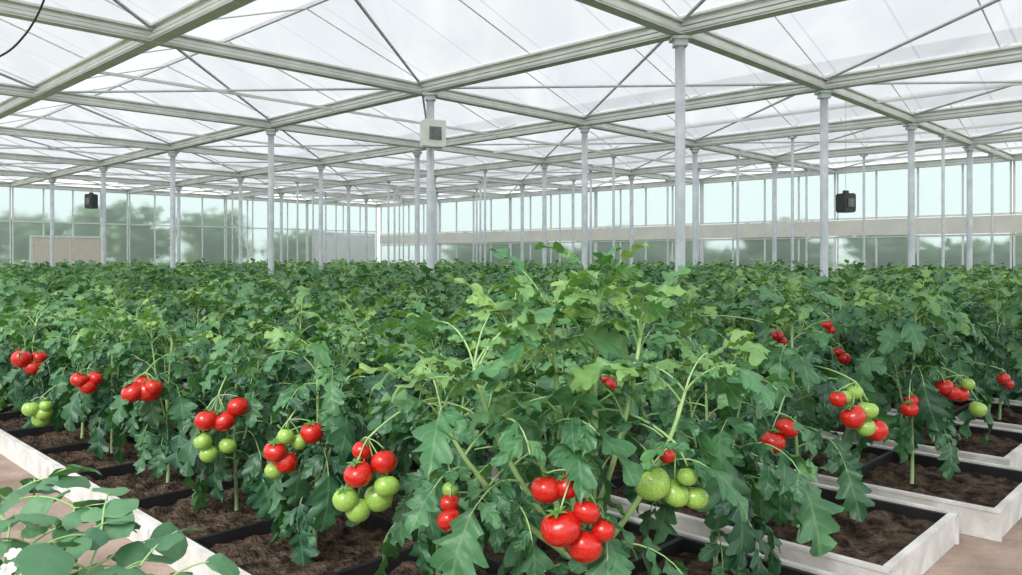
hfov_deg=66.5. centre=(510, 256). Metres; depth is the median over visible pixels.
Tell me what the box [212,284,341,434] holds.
plant
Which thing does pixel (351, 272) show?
plant
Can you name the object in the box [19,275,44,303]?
plant
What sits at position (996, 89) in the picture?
brace
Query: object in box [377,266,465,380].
plant
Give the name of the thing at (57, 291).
plant
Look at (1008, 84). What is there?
bar
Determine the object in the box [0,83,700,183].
roof beam
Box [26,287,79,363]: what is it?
plant
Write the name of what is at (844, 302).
plant
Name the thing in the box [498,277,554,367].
plant
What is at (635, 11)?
roof beam
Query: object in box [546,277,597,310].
plant
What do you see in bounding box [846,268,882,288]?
plant
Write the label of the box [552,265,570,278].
plant
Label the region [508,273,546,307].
plant
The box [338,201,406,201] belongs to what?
brace
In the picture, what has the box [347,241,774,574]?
plant
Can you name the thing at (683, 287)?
plant
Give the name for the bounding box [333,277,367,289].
plant
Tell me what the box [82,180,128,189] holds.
brace
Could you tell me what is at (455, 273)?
plant
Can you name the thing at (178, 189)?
support post
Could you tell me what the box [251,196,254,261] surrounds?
support post
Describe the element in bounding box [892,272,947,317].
plant
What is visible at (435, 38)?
ceiling
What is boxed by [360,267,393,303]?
plant
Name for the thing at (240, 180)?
support post
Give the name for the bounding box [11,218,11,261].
tree
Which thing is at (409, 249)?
window
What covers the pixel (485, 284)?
plant
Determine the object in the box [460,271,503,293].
plant
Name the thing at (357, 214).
window
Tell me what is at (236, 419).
plant
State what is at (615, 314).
plant
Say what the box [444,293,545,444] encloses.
plant
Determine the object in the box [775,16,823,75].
rafter
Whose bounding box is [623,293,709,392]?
plant
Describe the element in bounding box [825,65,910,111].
rafter
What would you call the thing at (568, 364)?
plant
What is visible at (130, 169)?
brace
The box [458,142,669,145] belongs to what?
brace
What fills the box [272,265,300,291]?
plant
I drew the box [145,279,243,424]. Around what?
plant
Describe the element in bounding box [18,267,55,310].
plant
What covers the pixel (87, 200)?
grille
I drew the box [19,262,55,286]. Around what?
plant
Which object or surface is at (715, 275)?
plant
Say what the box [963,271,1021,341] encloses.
plant
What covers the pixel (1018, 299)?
plant
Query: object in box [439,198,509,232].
window
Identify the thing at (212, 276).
plant
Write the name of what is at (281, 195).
support post
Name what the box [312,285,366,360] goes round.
plant
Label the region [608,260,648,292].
plant
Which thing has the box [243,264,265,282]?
plant
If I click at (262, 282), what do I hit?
plant
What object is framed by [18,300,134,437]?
plant
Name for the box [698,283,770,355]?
plant
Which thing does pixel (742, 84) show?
brace
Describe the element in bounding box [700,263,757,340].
plant
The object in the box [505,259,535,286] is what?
plant
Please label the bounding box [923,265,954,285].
plant
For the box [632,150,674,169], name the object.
brace
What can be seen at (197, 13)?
roof beam
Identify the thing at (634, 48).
rafter
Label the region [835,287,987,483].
plant
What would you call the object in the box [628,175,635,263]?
support post
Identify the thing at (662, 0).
rafter
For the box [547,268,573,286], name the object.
plant
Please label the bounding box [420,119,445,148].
sensor
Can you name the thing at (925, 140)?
brace
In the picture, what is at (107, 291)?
plant
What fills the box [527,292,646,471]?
plant
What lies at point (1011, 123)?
bar
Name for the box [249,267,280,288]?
plant
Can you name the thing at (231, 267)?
plant
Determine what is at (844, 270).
plant
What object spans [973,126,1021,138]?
brace
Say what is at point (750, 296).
plant
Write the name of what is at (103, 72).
bar
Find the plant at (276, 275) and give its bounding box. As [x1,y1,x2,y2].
[266,270,298,295]
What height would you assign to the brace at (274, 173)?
0.033 m
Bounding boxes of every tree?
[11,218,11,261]
[128,207,128,261]
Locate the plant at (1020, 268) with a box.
[1010,267,1021,277]
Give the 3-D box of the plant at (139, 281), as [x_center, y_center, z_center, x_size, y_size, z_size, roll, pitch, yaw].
[-5.142,0.769,10.691,0.695,1.080,0.621,0,0,5]
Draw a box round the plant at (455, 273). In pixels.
[439,262,488,296]
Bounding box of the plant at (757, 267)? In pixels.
[719,265,768,303]
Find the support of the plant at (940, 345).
in the planter bed at (1011, 416)
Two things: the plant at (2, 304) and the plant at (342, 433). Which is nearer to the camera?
the plant at (342, 433)
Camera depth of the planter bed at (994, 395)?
5.74 m
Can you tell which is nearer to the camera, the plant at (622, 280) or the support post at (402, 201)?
the plant at (622, 280)
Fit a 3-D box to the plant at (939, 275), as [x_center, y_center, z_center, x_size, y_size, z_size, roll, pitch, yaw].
[4.345,0.681,7.962,0.815,1.243,0.688,0,0,-19]
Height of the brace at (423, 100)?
0.033 m
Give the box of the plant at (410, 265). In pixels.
[382,263,444,318]
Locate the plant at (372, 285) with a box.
[353,264,403,318]
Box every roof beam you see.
[0,0,255,118]
[0,0,836,173]
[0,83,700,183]
[0,126,593,191]
[0,152,507,197]
[0,169,425,202]
[0,182,378,207]
[10,0,846,186]
[128,45,1021,193]
[225,99,1021,198]
[307,131,1021,203]
[378,153,1021,207]
[575,0,1014,161]
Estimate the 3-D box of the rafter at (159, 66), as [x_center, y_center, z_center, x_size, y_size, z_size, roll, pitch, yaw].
[-5.676,-2.840,12.865,0.026,0.641,3.757,0,0,44]
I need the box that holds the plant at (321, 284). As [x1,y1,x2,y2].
[307,280,336,334]
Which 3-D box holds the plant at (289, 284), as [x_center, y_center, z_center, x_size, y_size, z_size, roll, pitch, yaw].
[-2.813,0.724,9.812,0.623,1.126,0.739,0,0,-36]
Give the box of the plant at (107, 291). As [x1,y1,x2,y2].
[53,281,154,397]
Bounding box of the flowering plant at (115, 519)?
[0,464,239,574]
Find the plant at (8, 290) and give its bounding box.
[0,272,48,397]
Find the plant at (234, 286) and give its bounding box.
[198,271,274,369]
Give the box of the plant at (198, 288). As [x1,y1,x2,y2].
[147,284,207,363]
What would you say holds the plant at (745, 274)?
in the planter bed
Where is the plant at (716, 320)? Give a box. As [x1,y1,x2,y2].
[635,293,737,430]
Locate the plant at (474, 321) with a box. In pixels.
[436,289,503,392]
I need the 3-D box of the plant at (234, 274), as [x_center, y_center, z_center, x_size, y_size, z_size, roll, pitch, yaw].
[-2.987,0.787,8.568,0.761,1.270,0.759,0,0,-30]
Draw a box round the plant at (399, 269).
[385,268,414,295]
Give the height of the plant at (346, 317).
1.051 m
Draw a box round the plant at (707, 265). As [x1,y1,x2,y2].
[702,262,737,276]
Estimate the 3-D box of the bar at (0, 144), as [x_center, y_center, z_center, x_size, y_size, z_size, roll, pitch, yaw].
[-5.120,-2.400,22.689,0.039,0.038,18.650,0,0,44]
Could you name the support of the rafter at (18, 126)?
on the roof beam at (746, 11)
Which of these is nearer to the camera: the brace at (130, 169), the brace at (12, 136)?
the brace at (12, 136)
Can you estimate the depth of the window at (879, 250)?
20.51 m
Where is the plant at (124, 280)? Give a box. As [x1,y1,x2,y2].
[96,277,131,306]
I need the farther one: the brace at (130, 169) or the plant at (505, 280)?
the brace at (130, 169)
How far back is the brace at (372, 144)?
17.04 m
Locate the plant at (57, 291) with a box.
[4,290,70,359]
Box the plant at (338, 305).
[306,287,393,394]
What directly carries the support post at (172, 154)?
on the floor
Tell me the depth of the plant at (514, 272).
13.12 m
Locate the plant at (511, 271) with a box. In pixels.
[503,264,526,278]
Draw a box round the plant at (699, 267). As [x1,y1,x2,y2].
[686,263,715,289]
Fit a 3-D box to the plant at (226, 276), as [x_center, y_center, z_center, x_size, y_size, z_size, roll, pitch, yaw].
[-4.685,0.762,13.002,0.633,1.101,0.708,0,0,-39]
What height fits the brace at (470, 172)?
0.033 m
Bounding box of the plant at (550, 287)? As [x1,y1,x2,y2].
[545,276,583,293]
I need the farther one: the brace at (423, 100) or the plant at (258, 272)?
the brace at (423, 100)
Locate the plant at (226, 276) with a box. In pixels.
[213,270,235,290]
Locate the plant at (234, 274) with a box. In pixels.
[212,272,272,319]
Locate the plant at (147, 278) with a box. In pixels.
[134,271,168,297]
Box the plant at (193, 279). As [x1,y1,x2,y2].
[146,265,200,320]
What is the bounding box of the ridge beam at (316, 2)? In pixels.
[15,0,327,127]
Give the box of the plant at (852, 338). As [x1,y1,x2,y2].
[775,273,871,430]
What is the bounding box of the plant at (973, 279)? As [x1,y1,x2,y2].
[953,277,985,301]
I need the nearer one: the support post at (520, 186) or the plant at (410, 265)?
the plant at (410, 265)
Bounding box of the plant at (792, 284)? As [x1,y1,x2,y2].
[748,272,859,465]
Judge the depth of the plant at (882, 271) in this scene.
13.07 m
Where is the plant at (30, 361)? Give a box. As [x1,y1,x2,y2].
[0,301,82,427]
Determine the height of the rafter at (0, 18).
0.641 m
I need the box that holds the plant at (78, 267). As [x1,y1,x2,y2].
[45,260,95,313]
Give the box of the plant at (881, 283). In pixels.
[878,274,895,289]
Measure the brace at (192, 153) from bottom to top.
0.033 m
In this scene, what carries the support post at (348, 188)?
on the floor
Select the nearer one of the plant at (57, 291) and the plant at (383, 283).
the plant at (57, 291)
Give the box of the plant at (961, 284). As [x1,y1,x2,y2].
[955,283,983,315]
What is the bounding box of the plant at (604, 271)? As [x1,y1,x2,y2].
[589,259,626,285]
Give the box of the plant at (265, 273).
[251,266,281,285]
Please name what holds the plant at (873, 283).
in the planter bed
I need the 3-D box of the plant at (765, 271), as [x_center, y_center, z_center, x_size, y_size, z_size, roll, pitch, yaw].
[3.820,0.796,12.011,0.741,1.236,0.739,0,0,-14]
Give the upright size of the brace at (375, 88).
0.033 m
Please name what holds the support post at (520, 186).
on the floor
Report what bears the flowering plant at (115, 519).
on the planter bed
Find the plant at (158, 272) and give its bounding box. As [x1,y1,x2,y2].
[148,272,182,302]
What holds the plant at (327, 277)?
in the planter bed at (994, 395)
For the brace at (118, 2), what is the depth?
7.91 m
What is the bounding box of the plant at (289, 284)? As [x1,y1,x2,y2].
[263,270,312,326]
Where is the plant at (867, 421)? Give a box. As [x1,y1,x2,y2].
[736,271,896,526]
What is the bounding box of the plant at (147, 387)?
[104,305,217,482]
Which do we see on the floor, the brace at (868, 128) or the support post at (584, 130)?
the support post at (584, 130)
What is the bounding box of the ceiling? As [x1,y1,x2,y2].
[0,0,1021,200]
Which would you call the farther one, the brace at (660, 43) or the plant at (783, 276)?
the brace at (660, 43)
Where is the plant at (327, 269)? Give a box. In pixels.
[323,269,343,281]
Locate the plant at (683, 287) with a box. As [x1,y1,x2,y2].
[645,277,695,361]
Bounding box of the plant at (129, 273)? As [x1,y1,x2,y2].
[121,269,152,296]
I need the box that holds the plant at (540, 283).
[505,277,548,312]
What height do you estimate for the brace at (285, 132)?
0.033 m
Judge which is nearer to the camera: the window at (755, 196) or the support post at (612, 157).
the support post at (612, 157)
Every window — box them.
[0,187,11,266]
[12,187,128,265]
[129,194,225,265]
[225,199,306,264]
[307,204,376,261]
[379,161,1021,244]
[380,203,439,234]
[380,244,439,262]
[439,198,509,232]
[439,242,509,264]
[510,192,595,230]
[510,241,595,264]
[596,184,701,227]
[596,239,701,267]
[702,174,835,224]
[702,237,835,274]
[836,233,1012,273]
[1013,161,1021,214]
[1013,233,1021,271]
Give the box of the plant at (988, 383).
[955,273,1021,420]
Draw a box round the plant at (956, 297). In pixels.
[909,287,971,379]
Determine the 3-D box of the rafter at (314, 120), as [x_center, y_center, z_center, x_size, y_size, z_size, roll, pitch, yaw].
[-4.610,-2.840,17.050,0.024,0.641,3.757,0,0,44]
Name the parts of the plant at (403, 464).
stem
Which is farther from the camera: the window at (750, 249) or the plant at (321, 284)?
the window at (750, 249)
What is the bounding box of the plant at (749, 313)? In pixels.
[704,296,775,414]
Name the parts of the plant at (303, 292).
stem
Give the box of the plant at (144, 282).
[129,275,177,311]
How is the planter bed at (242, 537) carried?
on the floor
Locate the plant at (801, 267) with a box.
[768,260,820,304]
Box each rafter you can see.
[0,18,83,58]
[0,68,34,83]
[0,115,133,150]
[0,137,74,165]
[15,103,171,141]
[16,126,102,158]
[86,85,216,130]
[88,66,269,117]
[105,0,150,23]
[142,40,335,100]
[215,8,419,80]
[274,135,320,157]
[314,120,370,149]
[371,107,419,134]
[458,103,499,128]
[459,0,529,53]
[500,124,612,147]
[526,72,583,114]
[585,102,694,137]
[634,48,689,97]
[662,0,679,16]
[690,86,792,126]
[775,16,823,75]
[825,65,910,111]
[977,0,1000,47]
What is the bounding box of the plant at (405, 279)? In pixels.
[395,270,436,309]
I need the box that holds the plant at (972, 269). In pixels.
[969,269,988,277]
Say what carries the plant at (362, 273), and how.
in the planter bed
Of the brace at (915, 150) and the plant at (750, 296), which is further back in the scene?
the brace at (915, 150)
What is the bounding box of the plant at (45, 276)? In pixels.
[30,271,79,312]
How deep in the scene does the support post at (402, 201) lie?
32.56 m
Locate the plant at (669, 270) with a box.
[652,264,674,274]
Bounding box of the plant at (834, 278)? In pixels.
[805,276,881,372]
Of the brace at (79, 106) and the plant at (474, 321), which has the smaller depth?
the plant at (474, 321)
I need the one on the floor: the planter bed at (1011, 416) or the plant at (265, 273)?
the planter bed at (1011, 416)
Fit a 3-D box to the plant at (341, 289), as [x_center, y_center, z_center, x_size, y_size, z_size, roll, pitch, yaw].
[-1.935,0.780,8.880,0.674,1.048,0.603,0,0,-32]
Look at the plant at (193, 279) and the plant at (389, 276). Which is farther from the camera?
the plant at (389, 276)
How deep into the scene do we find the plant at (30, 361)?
5.03 m
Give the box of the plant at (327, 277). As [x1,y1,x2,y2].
[311,276,335,288]
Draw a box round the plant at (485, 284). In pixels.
[463,273,509,320]
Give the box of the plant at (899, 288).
[875,287,969,382]
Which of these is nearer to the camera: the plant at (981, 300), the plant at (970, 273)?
the plant at (981, 300)
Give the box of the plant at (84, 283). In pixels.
[61,271,116,320]
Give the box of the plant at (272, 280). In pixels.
[254,273,299,325]
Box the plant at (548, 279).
[514,267,581,368]
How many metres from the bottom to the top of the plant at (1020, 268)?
1.274 m
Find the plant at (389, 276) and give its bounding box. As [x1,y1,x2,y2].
[380,276,409,300]
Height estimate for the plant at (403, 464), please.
0.948 m
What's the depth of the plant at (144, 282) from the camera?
10.26 m
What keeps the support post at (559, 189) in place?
on the floor
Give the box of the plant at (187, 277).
[161,276,211,325]
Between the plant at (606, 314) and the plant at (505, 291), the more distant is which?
the plant at (505, 291)
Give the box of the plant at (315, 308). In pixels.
[278,297,357,405]
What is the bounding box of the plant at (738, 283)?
[691,267,757,351]
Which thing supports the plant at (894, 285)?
in the planter bed
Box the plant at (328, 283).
[311,282,335,296]
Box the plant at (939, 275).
[901,263,974,321]
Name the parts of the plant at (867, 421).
stem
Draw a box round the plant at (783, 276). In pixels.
[758,269,811,300]
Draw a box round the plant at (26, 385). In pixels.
[0,299,58,412]
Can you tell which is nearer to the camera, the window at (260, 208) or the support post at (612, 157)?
the support post at (612, 157)
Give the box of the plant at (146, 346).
[92,295,184,389]
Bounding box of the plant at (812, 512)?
[601,327,844,574]
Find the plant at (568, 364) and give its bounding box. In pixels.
[470,307,652,560]
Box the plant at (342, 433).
[239,310,398,565]
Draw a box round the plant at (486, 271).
[477,270,508,294]
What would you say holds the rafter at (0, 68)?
on the roof beam
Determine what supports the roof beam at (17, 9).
on the support post at (736, 156)
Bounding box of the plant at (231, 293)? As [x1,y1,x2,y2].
[176,276,250,376]
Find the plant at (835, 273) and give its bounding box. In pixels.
[828,272,868,284]
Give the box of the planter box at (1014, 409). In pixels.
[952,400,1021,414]
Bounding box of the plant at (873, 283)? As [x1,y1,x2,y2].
[855,275,880,290]
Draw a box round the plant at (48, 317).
[37,291,107,358]
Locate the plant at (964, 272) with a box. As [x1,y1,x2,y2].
[952,270,985,301]
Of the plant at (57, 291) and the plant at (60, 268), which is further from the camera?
the plant at (60, 268)
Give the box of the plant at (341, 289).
[326,280,362,309]
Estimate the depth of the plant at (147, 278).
12.82 m
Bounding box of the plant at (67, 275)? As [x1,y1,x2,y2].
[48,275,86,290]
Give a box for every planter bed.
[0,391,838,574]
[167,377,959,574]
[468,392,1021,541]
[643,400,1021,467]
[790,389,1021,429]
[970,391,1021,403]
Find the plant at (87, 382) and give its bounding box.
[60,306,166,458]
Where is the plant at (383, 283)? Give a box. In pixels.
[363,280,394,318]
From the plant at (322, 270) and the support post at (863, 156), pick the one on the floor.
the support post at (863, 156)
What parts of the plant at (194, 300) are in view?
stem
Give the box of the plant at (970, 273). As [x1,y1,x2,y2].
[940,271,982,289]
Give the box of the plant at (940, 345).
[857,284,952,402]
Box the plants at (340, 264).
[0,258,1021,293]
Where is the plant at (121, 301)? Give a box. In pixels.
[92,284,149,348]
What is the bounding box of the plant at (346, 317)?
[279,295,431,486]
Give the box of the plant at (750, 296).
[738,272,798,346]
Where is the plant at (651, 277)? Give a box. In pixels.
[641,265,693,347]
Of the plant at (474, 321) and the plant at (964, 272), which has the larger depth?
the plant at (964, 272)
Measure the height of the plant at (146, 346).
1.090 m
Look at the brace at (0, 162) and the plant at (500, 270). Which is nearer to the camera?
the plant at (500, 270)
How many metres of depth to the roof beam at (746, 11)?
9.80 m
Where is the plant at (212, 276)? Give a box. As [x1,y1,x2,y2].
[194,275,234,344]
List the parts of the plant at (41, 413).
stem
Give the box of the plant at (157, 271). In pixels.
[142,263,179,289]
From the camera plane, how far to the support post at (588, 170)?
20.93 m
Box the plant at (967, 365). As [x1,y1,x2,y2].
[873,268,1013,443]
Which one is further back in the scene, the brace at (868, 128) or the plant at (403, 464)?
the brace at (868, 128)
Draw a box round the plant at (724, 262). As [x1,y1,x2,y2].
[708,261,736,273]
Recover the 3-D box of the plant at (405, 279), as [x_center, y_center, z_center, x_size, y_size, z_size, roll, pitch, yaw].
[-1.089,0.744,9.661,0.705,1.218,0.773,0,0,-29]
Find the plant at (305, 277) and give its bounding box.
[279,264,336,335]
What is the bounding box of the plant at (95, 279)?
[92,274,118,304]
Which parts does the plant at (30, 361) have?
stem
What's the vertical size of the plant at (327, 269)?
1.098 m
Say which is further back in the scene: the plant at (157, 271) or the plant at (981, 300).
the plant at (157, 271)
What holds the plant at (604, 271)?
in the planter bed
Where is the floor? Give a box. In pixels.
[0,454,1021,574]
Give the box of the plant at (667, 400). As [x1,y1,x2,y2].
[604,282,787,487]
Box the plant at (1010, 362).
[955,270,1021,400]
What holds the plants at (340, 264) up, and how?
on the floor
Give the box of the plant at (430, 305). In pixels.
[367,293,491,412]
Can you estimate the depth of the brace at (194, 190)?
28.69 m
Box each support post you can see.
[47,178,56,271]
[98,167,108,263]
[166,151,178,269]
[175,187,182,264]
[230,190,234,261]
[236,178,244,263]
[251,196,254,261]
[264,129,277,274]
[278,193,284,263]
[295,182,299,264]
[311,190,314,262]
[316,166,325,269]
[324,196,327,262]
[334,201,337,262]
[345,186,351,262]
[363,199,368,264]
[386,181,390,264]
[392,189,395,263]
[398,196,400,262]
[402,201,404,260]
[412,151,421,269]
[423,92,437,293]
[434,177,436,262]
[435,193,438,263]
[472,195,474,261]
[475,189,478,263]
[478,181,481,263]
[483,170,486,265]
[519,185,524,260]
[540,164,548,270]
[558,188,561,262]
[571,180,575,251]
[579,126,590,268]
[588,170,592,263]
[611,156,615,272]
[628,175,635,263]
[665,180,669,264]
[669,35,691,280]
[689,148,700,265]
[698,169,700,261]
[734,155,740,265]
[769,163,779,265]
[788,136,796,270]
[803,169,809,266]
[814,90,833,276]
[860,155,867,269]
[903,123,919,267]
[938,135,947,266]
[962,146,976,270]
[988,154,995,274]
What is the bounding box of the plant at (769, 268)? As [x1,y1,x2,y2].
[756,259,788,276]
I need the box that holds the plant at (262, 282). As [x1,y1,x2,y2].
[254,274,285,311]
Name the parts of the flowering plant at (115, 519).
flower, flower, stem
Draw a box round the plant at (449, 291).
[432,277,472,327]
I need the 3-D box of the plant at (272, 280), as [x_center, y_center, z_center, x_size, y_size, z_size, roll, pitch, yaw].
[-2.418,0.782,8.165,0.656,1.240,0.888,0,0,-7]
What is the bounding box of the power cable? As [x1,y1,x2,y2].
[0,0,44,56]
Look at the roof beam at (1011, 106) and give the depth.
15.83 m
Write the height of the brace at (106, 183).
0.033 m
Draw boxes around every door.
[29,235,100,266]
[314,232,374,262]
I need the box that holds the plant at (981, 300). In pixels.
[967,289,993,318]
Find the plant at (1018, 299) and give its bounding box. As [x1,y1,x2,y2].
[975,277,1021,349]
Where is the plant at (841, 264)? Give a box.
[837,263,873,283]
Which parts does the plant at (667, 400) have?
stem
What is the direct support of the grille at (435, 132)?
attached to the sensor
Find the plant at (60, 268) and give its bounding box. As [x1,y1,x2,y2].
[50,268,87,292]
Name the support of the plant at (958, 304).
in the planter bed
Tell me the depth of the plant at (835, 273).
13.00 m
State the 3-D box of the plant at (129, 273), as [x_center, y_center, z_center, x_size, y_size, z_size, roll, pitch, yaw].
[-6.387,0.748,13.219,0.779,1.100,0.520,0,0,1]
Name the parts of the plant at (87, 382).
stem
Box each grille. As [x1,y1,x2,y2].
[85,198,89,204]
[429,126,441,139]
[848,198,853,206]
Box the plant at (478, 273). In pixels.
[457,269,484,281]
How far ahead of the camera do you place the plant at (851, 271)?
7.30 m
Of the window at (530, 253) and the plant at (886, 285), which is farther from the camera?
the window at (530, 253)
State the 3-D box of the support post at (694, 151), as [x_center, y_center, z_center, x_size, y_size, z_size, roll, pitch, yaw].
[3.921,-0.573,16.626,0.200,3.495,0.200,0,0,0]
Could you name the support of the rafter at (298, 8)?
on the roof beam at (746, 11)
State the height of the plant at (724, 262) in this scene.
1.273 m
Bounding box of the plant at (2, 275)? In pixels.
[0,267,38,296]
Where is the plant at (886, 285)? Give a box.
[880,272,907,305]
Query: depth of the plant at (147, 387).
3.72 m
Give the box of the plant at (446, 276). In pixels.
[421,269,471,314]
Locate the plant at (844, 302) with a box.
[771,275,863,388]
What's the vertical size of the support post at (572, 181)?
3.510 m
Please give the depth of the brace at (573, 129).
16.60 m
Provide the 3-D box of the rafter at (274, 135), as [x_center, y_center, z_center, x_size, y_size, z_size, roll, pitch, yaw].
[-6.151,-2.840,18.540,0.024,0.641,3.757,0,0,44]
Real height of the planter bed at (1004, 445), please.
0.129 m
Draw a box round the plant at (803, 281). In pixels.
[769,264,821,284]
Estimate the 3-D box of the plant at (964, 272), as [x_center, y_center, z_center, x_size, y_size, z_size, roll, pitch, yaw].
[6.168,0.779,10.604,0.802,1.222,0.694,0,0,16]
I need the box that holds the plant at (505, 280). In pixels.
[491,274,513,294]
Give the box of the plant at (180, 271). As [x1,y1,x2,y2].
[171,268,203,290]
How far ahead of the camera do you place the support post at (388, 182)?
24.04 m
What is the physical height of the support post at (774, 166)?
3.495 m
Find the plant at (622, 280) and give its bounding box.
[587,275,647,354]
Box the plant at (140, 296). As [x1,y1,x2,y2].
[121,283,181,348]
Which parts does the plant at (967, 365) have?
stem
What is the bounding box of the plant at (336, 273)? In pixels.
[326,266,355,284]
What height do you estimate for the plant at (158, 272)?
1.067 m
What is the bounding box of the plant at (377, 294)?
[354,283,413,383]
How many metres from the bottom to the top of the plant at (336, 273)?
1.272 m
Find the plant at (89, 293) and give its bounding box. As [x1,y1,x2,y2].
[75,276,138,321]
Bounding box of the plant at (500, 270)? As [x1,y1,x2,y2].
[479,263,502,280]
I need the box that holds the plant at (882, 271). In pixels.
[874,266,912,293]
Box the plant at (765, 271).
[744,269,773,288]
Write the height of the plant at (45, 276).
1.102 m
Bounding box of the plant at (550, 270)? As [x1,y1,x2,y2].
[532,266,558,288]
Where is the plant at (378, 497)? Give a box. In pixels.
[332,325,563,574]
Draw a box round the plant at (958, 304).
[926,288,967,342]
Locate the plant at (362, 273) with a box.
[352,269,380,287]
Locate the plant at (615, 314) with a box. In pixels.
[561,291,645,387]
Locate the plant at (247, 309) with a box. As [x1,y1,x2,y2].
[186,288,287,443]
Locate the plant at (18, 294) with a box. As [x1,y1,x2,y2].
[0,277,48,339]
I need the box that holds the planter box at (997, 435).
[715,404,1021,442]
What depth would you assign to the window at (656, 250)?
26.45 m
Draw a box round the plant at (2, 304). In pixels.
[0,275,33,342]
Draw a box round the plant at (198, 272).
[185,268,208,296]
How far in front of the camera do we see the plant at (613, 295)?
6.33 m
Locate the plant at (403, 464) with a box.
[365,300,510,513]
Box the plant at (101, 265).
[73,264,111,288]
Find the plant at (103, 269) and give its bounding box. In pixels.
[87,265,118,278]
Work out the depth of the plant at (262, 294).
6.16 m
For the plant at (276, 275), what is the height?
1.104 m
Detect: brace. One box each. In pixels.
[0,72,34,87]
[0,146,131,148]
[0,162,49,173]
[0,163,58,163]
[12,136,101,160]
[27,183,128,184]
[58,87,386,92]
[67,174,200,175]
[72,104,170,144]
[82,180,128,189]
[113,0,151,28]
[121,161,286,163]
[130,169,177,181]
[147,190,236,191]
[176,49,269,120]
[192,153,239,172]
[196,144,395,146]
[201,183,316,183]
[255,196,329,196]
[262,173,400,174]
[283,131,320,159]
[307,190,406,190]
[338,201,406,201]
[354,0,420,83]
[379,182,493,182]
[392,195,471,196]
[422,96,425,118]
[455,83,800,88]
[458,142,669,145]
[461,172,605,173]
[471,189,565,189]
[545,128,575,157]
[585,42,662,117]
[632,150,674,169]
[683,0,705,20]
[685,170,816,171]
[696,96,792,140]
[701,165,748,179]
[733,140,953,143]
[776,128,871,156]
[828,0,1000,79]
[837,150,921,168]
[870,80,1021,84]
[915,86,1010,114]
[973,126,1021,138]
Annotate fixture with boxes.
[84,192,97,208]
[836,99,855,212]
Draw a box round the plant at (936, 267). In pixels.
[899,263,953,300]
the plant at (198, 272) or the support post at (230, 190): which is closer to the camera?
the plant at (198, 272)
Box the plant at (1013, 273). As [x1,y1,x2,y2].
[983,269,1017,290]
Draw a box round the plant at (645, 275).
[630,268,660,291]
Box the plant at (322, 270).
[306,270,331,288]
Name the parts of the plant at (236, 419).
stem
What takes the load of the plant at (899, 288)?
in the planter bed at (994, 395)
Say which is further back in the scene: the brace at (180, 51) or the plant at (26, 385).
the brace at (180, 51)
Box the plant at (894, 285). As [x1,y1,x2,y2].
[888,271,918,304]
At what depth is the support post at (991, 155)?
17.67 m
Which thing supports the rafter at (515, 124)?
on the roof beam at (1011, 54)
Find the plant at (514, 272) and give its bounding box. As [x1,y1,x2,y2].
[489,272,520,288]
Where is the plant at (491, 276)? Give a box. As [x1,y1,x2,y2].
[471,275,508,298]
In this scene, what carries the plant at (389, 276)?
in the planter bed
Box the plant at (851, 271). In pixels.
[825,262,895,340]
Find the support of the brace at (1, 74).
attached to the roof beam
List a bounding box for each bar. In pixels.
[0,144,541,192]
[0,164,469,199]
[0,178,402,203]
[10,113,642,186]
[99,71,761,177]
[181,83,1021,194]
[274,121,1021,198]
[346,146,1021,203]
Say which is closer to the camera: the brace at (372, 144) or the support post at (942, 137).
the support post at (942, 137)
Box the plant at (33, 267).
[13,267,35,279]
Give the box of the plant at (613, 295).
[573,279,635,363]
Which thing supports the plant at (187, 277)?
in the planter bed at (987, 497)
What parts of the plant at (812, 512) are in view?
stem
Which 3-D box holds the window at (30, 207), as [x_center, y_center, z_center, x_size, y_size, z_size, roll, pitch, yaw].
[-15.482,-0.840,27.559,0.050,3.180,3.740,0,0,44]
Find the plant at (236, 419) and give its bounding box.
[165,324,325,518]
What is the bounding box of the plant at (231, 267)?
[222,262,250,281]
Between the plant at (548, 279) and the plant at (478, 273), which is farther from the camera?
the plant at (478, 273)
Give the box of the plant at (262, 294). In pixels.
[244,290,308,380]
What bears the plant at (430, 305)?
in the planter bed at (896, 537)
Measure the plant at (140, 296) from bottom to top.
1.061 m
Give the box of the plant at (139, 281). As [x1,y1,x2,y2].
[116,274,153,321]
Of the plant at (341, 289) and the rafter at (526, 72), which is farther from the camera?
the rafter at (526, 72)
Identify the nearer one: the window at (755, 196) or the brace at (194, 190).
the window at (755, 196)
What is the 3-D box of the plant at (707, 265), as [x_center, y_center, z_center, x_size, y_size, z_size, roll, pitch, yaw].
[3.324,0.691,12.573,0.797,1.215,0.672,0,0,-5]
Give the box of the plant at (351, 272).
[336,270,386,298]
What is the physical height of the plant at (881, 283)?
1.054 m
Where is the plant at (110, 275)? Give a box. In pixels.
[102,270,121,288]
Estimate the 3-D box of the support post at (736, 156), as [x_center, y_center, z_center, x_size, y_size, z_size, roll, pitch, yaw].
[5.224,-0.580,17.975,0.120,3.510,0.120,0,0,0]
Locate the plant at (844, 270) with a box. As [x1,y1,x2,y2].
[835,263,877,285]
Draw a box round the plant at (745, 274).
[709,273,761,312]
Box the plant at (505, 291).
[459,288,508,350]
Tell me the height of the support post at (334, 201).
3.510 m
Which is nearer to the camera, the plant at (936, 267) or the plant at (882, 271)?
the plant at (936, 267)
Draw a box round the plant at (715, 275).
[696,266,753,327]
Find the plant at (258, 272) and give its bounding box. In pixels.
[232,271,267,312]
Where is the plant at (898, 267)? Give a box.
[880,262,919,283]

